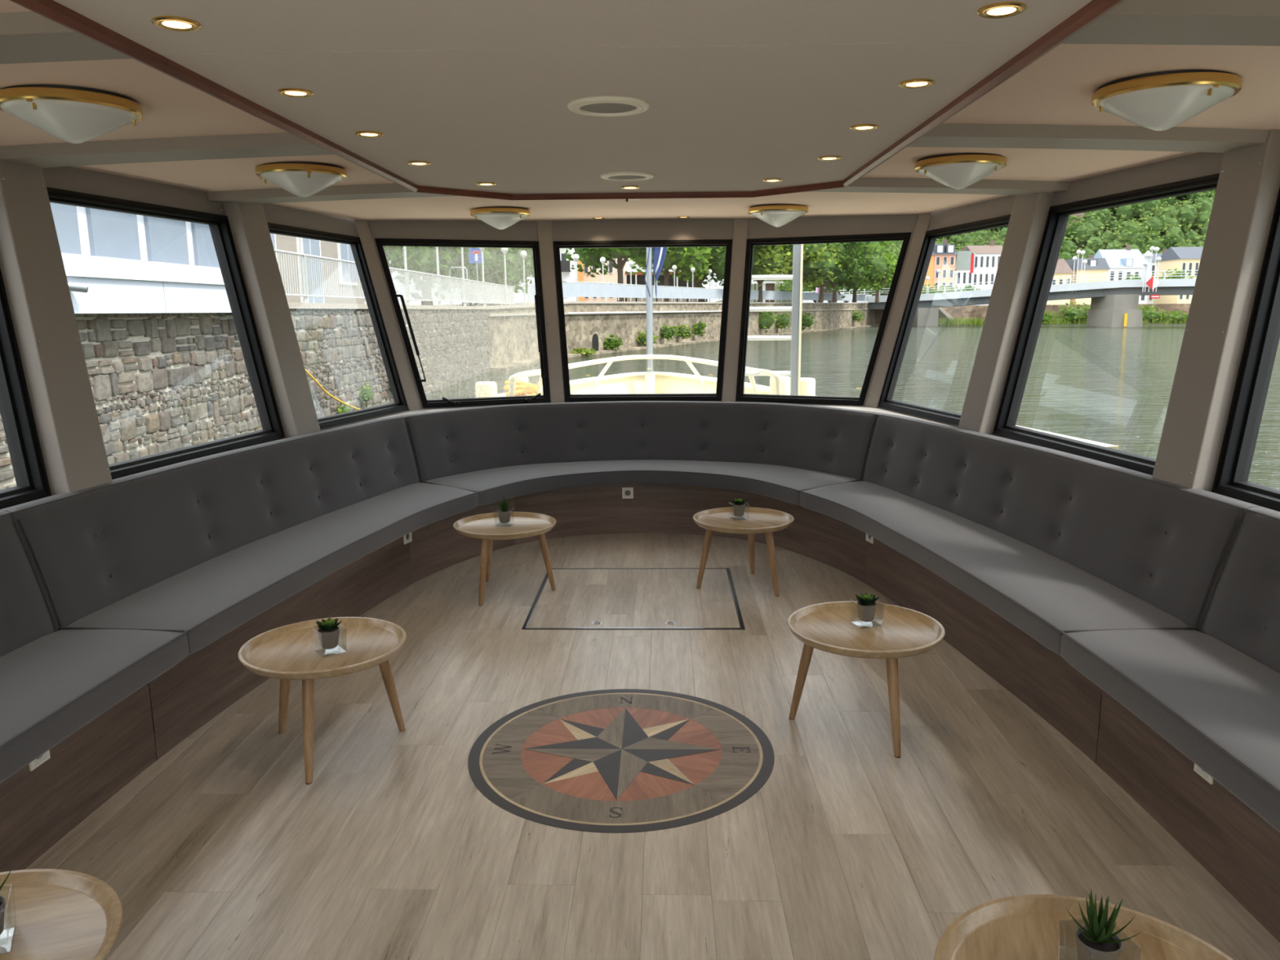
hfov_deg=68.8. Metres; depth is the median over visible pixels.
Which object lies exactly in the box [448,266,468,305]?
frame
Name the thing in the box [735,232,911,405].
window
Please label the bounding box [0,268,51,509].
window
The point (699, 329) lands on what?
shrub
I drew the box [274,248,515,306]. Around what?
railing
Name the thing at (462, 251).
street lamp
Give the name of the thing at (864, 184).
ceiling beam
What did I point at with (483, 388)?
bollard
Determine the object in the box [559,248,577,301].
house
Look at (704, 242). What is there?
window
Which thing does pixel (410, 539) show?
power socket
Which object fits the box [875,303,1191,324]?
wall
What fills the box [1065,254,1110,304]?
house
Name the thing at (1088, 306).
shrub
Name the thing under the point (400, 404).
window
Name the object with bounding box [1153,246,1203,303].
house
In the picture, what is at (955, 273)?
lamp
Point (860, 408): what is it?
sill
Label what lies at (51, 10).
trim
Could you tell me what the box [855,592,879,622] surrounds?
planter
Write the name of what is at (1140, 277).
shrub
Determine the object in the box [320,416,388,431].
sill
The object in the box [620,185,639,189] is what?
recessed light
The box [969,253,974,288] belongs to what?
banner flag
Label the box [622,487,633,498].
power socket
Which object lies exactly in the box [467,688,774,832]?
rose
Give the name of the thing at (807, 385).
bollard
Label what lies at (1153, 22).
ceiling beam
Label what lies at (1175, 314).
shrub
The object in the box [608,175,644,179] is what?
speaker grille
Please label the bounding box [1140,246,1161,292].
lamp
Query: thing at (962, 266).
house
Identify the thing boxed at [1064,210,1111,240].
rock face
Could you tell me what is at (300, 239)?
street lamp
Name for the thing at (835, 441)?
cushion
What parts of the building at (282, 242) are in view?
pane, pane, pane, pane, pane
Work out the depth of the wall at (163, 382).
22.99 m
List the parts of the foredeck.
rope coil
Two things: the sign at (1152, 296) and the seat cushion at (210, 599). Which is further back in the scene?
the sign at (1152, 296)
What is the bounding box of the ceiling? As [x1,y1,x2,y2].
[0,0,1279,220]
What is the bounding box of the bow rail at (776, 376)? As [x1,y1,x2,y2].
[508,354,782,396]
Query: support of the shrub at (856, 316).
on the wall at (163, 382)
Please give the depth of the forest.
239.10 m
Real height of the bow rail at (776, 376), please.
0.665 m
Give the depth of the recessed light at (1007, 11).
1.90 m
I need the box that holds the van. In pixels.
[815,287,838,302]
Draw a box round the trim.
[9,0,1125,199]
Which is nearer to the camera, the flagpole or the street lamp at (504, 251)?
the flagpole
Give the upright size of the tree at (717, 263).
10.743 m
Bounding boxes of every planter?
[0,867,12,934]
[316,617,342,648]
[493,496,513,523]
[731,497,746,516]
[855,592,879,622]
[1066,888,1142,959]
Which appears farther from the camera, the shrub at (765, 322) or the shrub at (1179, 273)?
the shrub at (1179, 273)
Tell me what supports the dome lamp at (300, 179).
attached to the ceiling
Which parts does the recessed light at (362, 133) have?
bulb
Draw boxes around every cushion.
[0,415,421,629]
[0,510,57,657]
[0,626,189,782]
[62,480,479,655]
[399,400,879,481]
[422,459,859,506]
[798,479,1194,655]
[861,413,1261,629]
[1059,626,1279,831]
[1198,506,1279,673]
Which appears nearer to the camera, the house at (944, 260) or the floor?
the floor
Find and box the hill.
[715,189,1216,302]
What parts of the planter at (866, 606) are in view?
pot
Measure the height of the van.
2.300 m
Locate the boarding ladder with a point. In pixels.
(795, 337)
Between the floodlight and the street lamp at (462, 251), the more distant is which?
the street lamp at (462, 251)
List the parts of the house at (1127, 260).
pane, pane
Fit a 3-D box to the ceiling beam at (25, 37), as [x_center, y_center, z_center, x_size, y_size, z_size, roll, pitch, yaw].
[-1.941,-1.060,2.293,1.669,0.105,0.235,0,10,1]
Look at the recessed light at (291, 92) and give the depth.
2.56 m
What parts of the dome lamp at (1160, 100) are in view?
lamp shade, knob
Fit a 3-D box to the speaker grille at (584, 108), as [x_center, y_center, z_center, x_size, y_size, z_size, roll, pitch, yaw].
[-0.094,-1.107,2.780,0.172,0.005,0.172,0,10,1]
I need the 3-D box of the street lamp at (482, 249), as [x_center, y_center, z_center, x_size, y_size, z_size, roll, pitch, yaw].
[-7.549,-9.918,44.950,0.400,3.080,0.400,0,10,1]
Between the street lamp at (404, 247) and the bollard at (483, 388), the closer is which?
the bollard at (483, 388)
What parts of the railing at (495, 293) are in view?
rail, rail, post, rail, rail, rail, post, rail, rail, post, rail, rail, post, rail, post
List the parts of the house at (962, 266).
pane, pane, pane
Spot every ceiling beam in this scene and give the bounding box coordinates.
[0,11,132,64]
[0,132,333,168]
[206,177,1070,204]
[906,123,1269,152]
[1061,0,1279,45]
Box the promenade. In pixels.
[412,302,534,306]
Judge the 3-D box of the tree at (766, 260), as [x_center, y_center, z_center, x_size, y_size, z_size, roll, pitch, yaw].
[13.121,-24.465,100.962,10.180,10.295,10.404,0,10,1]
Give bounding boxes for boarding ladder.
[743,244,803,395]
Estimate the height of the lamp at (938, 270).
3.421 m
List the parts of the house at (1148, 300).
pane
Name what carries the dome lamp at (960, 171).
attached to the ceiling
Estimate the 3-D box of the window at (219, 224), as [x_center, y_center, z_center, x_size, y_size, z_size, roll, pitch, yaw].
[-2.349,-0.732,4.583,0.404,1.240,1.563,1,10,9]
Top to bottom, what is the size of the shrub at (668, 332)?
1.403 m
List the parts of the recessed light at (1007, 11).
bulb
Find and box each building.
[49,202,231,313]
[270,233,363,303]
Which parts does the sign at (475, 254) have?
plate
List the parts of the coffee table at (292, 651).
leg, leg, leg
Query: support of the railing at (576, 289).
on the wall at (163, 382)
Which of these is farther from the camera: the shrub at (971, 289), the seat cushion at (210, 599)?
the shrub at (971, 289)
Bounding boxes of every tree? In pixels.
[382,245,493,305]
[415,247,534,306]
[511,248,533,288]
[564,247,671,301]
[626,246,712,302]
[668,246,726,302]
[751,244,808,302]
[774,243,843,292]
[786,242,865,302]
[810,244,873,302]
[815,240,897,302]
[859,251,897,302]
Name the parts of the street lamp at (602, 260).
globe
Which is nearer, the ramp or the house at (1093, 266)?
the ramp
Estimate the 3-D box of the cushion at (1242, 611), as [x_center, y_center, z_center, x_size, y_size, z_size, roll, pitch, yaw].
[2.072,0.683,1.196,0.273,0.439,4.197,0,10,1]
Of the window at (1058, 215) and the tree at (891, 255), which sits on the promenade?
the tree at (891, 255)
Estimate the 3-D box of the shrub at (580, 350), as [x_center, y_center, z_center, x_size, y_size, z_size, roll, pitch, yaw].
[-3.801,-8.417,61.191,1.836,0.632,1.906,0,10,1]
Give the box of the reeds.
[937,314,1186,325]
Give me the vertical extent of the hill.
98.711 m
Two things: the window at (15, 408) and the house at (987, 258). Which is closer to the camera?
the window at (15, 408)
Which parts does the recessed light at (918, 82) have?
bulb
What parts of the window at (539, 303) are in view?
rod, latch handle, latch handle, rod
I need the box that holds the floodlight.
[67,281,88,293]
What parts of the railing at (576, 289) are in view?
post, railing panel, railing panel, railing panel, railing panel, railing panel, railing panel, railing panel, railing panel, railing panel, railing panel, railing panel, railing panel, railing panel, railing panel, railing panel, railing panel, railing panel, railing panel, railing panel, railing panel, railing panel, railing panel, railing panel, railing panel, railing panel, railing panel, railing panel, railing panel, railing panel, railing panel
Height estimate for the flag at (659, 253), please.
1.630 m
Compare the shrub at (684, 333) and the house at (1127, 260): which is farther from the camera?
the house at (1127, 260)
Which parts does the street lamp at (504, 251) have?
globe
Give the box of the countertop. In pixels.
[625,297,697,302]
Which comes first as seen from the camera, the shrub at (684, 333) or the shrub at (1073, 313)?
the shrub at (684, 333)
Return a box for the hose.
[304,368,359,409]
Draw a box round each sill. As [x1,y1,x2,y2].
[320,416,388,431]
[383,404,900,417]
[892,413,1001,437]
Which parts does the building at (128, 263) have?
shutter panel, shutter panel, fascia panel, cornice, shutter panel, fascia panel, shutter panel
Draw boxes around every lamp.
[0,84,142,143]
[255,161,346,197]
[298,237,306,302]
[403,246,408,304]
[435,246,439,305]
[461,247,465,306]
[470,206,530,229]
[478,247,485,306]
[500,248,508,304]
[520,250,526,305]
[573,253,578,301]
[600,257,605,301]
[628,260,633,301]
[671,265,676,302]
[690,266,694,302]
[707,269,711,302]
[747,204,808,226]
[914,152,1007,189]
[937,269,940,291]
[953,271,957,291]
[1071,249,1087,291]
[1091,69,1242,130]
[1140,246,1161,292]
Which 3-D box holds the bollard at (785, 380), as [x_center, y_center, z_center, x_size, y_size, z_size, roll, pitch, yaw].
[1.300,-0.676,8.690,0.190,0.580,0.290,2,11,11]
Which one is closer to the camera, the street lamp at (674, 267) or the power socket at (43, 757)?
the power socket at (43, 757)
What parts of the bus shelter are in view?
white panel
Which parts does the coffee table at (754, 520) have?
leg, leg, leg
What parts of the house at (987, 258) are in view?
pane, pane, pane, pane, pane, pane, pane, pane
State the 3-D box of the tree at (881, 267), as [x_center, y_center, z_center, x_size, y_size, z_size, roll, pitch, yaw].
[29.774,-30.749,129.775,11.733,11.971,11.442,0,10,1]
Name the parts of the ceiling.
panel, panel, panel, panel, panel, panel, panel, panel, panel, panel, panel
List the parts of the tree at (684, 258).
crown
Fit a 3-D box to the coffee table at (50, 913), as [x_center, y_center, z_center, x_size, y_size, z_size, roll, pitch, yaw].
[-1.301,1.104,1.789,0.585,0.414,0.585,-4,11,-18]
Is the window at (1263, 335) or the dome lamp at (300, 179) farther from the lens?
the dome lamp at (300, 179)
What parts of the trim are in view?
moulding, moulding, moulding, moulding, moulding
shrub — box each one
[335,403,351,413]
[358,382,374,407]
[570,346,595,355]
[603,334,623,350]
[635,329,660,346]
[659,324,678,340]
[675,324,694,338]
[692,320,706,337]
[757,305,781,333]
[774,311,791,332]
[801,311,817,329]
[851,308,864,322]
[920,284,946,293]
[939,284,971,293]
[959,284,979,291]
[1042,310,1059,324]
[1055,302,1089,323]
[1083,305,1090,320]
[1124,272,1156,279]
[1137,304,1166,322]
[1157,310,1188,323]
[1158,268,1195,279]
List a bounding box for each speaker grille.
[579,102,636,113]
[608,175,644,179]
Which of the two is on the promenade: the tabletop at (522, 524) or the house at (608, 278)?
the house at (608, 278)
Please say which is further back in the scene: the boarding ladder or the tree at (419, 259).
the tree at (419, 259)
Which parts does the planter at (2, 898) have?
pot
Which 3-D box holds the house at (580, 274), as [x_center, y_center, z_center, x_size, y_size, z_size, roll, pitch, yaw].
[-6.413,-25.136,101.325,1.833,11.914,12.600,0,10,1]
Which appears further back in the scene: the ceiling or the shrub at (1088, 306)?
the shrub at (1088, 306)
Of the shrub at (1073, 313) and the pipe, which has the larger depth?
the shrub at (1073, 313)
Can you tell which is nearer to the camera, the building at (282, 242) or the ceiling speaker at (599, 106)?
the ceiling speaker at (599, 106)
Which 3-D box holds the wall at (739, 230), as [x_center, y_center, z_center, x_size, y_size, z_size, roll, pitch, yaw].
[0.019,-0.884,7.155,4.405,2.420,1.026,0,10,1]
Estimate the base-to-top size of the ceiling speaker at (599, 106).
0.012 m
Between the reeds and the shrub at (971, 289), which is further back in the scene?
the shrub at (971, 289)
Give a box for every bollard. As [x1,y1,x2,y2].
[475,381,497,397]
[508,376,528,395]
[769,376,790,395]
[800,377,815,395]
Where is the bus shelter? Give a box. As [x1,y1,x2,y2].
[751,281,783,302]
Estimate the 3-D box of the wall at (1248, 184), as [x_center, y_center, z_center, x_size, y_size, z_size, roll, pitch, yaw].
[2.182,-0.123,2.869,0.978,2.420,8.453,-1,10,-4]
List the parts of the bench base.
panel, panel, panel, panel, panel, panel, panel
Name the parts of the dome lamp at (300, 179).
lamp shade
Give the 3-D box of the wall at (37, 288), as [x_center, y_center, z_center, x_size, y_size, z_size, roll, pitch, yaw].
[-2.354,-0.106,2.985,0.978,2.420,8.453,1,10,6]
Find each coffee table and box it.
[0,868,123,959]
[237,617,406,784]
[453,511,556,605]
[693,506,794,596]
[786,600,945,757]
[933,894,1233,959]
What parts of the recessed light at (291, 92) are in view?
bulb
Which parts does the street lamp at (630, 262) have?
globe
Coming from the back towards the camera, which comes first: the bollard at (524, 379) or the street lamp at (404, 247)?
the street lamp at (404, 247)
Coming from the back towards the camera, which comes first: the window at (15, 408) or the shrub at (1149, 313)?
the shrub at (1149, 313)
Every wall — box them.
[0,159,409,702]
[0,301,879,489]
[353,213,932,511]
[866,128,1279,694]
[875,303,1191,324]
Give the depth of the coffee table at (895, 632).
3.55 m
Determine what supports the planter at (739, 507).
on the coffee table at (754, 520)
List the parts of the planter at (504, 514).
pot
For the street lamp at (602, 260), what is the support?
on the wall at (163, 382)
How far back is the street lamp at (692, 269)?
84.05 m
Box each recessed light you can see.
[151,15,201,31]
[277,88,313,97]
[355,130,383,137]
[407,160,431,165]
[475,182,496,186]
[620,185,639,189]
[763,177,782,182]
[817,155,841,160]
[849,124,879,130]
[898,78,935,88]
[977,1,1026,18]
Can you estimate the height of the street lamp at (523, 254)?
3.080 m
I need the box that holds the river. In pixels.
[425,323,1279,489]
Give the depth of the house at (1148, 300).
193.89 m
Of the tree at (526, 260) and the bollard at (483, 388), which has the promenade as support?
the tree at (526, 260)
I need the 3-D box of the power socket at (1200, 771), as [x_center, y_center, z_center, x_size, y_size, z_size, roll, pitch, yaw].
[1.626,0.819,2.689,0.013,0.081,0.081,-1,10,0]
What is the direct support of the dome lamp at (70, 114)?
attached to the ceiling
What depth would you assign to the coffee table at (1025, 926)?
1.82 m
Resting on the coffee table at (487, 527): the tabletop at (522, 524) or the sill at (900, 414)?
the tabletop at (522, 524)
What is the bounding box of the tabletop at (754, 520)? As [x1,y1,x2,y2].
[693,506,794,533]
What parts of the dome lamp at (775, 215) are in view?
lamp shade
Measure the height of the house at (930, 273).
12.617 m
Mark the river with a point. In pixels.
(1108, 385)
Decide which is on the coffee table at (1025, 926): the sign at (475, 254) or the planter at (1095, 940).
the planter at (1095, 940)
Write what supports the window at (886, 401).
in the wall at (1248, 184)
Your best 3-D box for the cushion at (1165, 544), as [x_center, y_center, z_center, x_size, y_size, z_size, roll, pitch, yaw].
[1.860,0.040,4.742,0.327,0.439,3.066,-2,10,-9]
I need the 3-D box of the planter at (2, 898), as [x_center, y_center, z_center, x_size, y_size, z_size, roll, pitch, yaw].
[-1.279,0.825,1.808,0.117,0.173,0.113,-4,11,-19]
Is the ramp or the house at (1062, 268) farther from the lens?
the house at (1062, 268)
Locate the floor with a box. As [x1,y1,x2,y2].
[25,533,1279,959]
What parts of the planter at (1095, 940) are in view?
pot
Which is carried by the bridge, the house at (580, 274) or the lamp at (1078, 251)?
the lamp at (1078, 251)
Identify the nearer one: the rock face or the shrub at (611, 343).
the shrub at (611, 343)
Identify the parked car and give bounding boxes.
[827,293,852,302]
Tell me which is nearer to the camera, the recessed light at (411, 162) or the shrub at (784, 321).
the recessed light at (411, 162)
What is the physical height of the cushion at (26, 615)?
0.439 m
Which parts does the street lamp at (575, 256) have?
globe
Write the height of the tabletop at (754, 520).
0.036 m
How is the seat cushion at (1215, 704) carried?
on the bench base
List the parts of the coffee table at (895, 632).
leg, leg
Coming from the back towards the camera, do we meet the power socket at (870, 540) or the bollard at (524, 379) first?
the bollard at (524, 379)
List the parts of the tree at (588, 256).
crown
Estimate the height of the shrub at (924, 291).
3.699 m
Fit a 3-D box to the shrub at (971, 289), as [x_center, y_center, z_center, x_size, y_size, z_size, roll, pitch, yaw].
[55.685,-31.453,158.753,4.375,3.563,4.014,0,10,1]
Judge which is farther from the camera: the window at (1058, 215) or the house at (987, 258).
the house at (987, 258)
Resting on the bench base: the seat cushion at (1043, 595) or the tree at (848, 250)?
the seat cushion at (1043, 595)
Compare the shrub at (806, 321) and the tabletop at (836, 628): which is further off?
the shrub at (806, 321)
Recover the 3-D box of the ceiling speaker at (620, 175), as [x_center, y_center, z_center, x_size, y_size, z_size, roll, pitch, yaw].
[-0.058,-1.372,4.225,0.244,0.012,0.244,0,10,1]
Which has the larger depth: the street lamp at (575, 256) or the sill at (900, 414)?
the street lamp at (575, 256)
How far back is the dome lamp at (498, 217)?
6.38 m
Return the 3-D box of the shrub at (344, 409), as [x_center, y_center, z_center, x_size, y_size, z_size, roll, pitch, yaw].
[-7.809,-1.756,24.555,0.470,0.501,0.704,0,10,1]
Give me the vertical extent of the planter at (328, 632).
0.116 m
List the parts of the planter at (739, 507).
pot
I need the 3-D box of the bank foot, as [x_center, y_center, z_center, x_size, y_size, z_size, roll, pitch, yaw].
[155.696,-25.891,152.251,216.000,0.650,3.600,0,10,1]
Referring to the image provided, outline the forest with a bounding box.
[774,189,1215,300]
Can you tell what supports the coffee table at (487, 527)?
on the floor
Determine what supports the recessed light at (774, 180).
in the ceiling
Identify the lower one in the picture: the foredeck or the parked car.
the foredeck
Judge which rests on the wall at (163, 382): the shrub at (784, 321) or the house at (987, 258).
the shrub at (784, 321)
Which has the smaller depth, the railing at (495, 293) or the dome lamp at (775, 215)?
the dome lamp at (775, 215)
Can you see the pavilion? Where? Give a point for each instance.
(638, 278)
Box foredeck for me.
[170,372,1119,450]
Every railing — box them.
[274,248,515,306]
[527,281,871,305]
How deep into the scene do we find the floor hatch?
5.23 m
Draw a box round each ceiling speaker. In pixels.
[567,96,649,116]
[600,171,653,181]
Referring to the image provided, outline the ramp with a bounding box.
[938,306,953,319]
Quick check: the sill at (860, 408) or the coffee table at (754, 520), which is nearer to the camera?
the coffee table at (754, 520)
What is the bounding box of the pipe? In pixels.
[567,310,721,314]
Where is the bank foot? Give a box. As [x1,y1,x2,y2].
[937,322,1186,325]
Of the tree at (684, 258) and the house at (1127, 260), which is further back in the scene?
the house at (1127, 260)
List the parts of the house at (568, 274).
pane, balcony rail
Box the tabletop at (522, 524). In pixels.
[453,511,556,539]
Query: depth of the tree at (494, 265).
56.74 m
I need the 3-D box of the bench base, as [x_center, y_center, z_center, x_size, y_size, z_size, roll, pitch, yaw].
[-0.074,0.841,3.246,4.474,0.385,8.080,0,10,1]
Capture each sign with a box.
[468,248,484,306]
[1146,275,1159,289]
[1150,294,1159,298]
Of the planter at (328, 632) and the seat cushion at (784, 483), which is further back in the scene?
the seat cushion at (784, 483)
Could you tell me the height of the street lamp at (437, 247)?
3.080 m
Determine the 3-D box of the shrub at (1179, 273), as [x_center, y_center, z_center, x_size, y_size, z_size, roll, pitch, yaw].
[91.927,-34.141,160.210,6.219,4.260,4.017,0,10,1]
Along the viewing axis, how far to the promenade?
60.80 m
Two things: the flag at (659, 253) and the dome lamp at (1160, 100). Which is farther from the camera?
the flag at (659, 253)
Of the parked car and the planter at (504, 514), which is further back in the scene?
the parked car
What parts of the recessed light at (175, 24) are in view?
bulb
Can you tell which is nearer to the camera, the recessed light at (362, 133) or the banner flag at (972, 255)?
the recessed light at (362, 133)
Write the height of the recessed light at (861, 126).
0.006 m
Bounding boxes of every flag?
[644,247,666,297]
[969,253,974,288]
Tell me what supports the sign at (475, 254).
on the promenade
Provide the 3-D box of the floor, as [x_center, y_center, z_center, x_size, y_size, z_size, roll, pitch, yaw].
[-0.075,1.083,3.161,5.200,0.060,9.736,0,10,1]
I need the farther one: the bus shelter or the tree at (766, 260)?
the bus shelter
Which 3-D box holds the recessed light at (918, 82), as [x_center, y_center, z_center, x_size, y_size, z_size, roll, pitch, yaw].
[0.750,-1.073,2.531,0.095,0.006,0.095,0,10,1]
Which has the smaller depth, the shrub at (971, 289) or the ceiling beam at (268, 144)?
the ceiling beam at (268, 144)
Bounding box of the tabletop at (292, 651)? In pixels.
[237,617,406,679]
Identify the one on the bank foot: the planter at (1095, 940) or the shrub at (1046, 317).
the shrub at (1046, 317)
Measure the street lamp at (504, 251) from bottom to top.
3.080 m
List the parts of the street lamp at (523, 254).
globe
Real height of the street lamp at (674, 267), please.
3.080 m
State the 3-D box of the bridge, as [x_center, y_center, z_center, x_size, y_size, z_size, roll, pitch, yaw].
[90.652,-23.349,121.783,131.703,8.644,82.709,0,10,1]
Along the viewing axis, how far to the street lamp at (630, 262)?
70.59 m
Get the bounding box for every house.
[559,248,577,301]
[577,260,583,301]
[583,257,627,301]
[922,253,936,290]
[932,239,957,291]
[954,247,975,290]
[965,240,1002,305]
[1046,254,1073,304]
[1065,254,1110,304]
[1093,244,1146,303]
[1142,248,1167,303]
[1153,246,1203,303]
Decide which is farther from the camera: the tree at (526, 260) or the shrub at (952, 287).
the shrub at (952, 287)
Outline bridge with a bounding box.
[802,270,1198,327]
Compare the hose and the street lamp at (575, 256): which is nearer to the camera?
the hose
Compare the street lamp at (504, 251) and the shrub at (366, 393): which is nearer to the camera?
the shrub at (366, 393)
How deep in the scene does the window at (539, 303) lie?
7.10 m
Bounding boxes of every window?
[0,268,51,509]
[46,186,284,479]
[266,222,408,429]
[374,238,551,408]
[553,239,732,401]
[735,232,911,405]
[877,214,1010,425]
[992,173,1219,475]
[1211,186,1279,511]
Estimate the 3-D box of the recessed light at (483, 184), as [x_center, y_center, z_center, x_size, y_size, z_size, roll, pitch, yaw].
[-0.732,-1.409,4.449,0.095,0.006,0.095,0,10,1]
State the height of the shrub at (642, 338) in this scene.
1.273 m
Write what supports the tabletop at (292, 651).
on the coffee table at (292, 651)
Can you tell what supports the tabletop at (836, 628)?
on the coffee table at (895, 632)
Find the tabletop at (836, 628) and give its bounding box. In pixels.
[786,600,945,658]
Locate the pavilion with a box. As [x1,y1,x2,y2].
[625,271,697,302]
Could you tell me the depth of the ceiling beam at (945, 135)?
3.57 m
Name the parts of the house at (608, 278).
pane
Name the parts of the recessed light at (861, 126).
bulb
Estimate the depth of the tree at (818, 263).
107.76 m
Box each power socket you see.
[28,750,50,771]
[403,532,412,544]
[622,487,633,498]
[865,533,873,543]
[1193,763,1213,784]
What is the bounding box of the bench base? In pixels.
[0,484,1279,942]
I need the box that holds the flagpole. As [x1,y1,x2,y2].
[644,247,655,393]
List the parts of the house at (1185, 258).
pane, pane, pane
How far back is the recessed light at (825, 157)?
3.75 m
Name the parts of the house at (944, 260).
pane, pane, pane, pane, pane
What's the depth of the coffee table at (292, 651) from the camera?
3.41 m
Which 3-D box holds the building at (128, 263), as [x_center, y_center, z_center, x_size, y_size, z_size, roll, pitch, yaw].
[-10.926,-2.427,6.541,6.160,2.580,25.200,0,10,1]
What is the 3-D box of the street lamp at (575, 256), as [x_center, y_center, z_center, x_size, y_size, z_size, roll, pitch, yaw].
[-4.210,-13.424,62.022,0.400,3.080,0.400,0,10,1]
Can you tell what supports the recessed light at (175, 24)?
in the ceiling
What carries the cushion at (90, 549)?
on the seat cushion at (210, 599)
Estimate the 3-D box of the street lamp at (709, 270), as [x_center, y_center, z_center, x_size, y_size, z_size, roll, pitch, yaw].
[6.646,-18.508,88.974,0.400,3.080,0.400,0,10,1]
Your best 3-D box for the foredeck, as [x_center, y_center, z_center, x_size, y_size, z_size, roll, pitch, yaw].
[-0.113,1.710,1.590,6.400,2.668,20.510,0,10,1]
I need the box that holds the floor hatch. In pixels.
[521,568,745,630]
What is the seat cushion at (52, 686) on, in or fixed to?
on the bench base
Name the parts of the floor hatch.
pull plate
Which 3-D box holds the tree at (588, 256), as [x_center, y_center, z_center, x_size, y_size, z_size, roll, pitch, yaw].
[-1.499,-19.373,73.864,9.949,10.517,9.731,0,10,1]
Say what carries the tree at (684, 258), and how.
on the promenade
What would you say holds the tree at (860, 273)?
on the promenade
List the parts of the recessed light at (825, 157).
bulb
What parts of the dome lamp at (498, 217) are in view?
lamp shade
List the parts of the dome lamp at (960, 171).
lamp shade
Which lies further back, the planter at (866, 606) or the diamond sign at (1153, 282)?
the diamond sign at (1153, 282)
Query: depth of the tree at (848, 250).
115.78 m

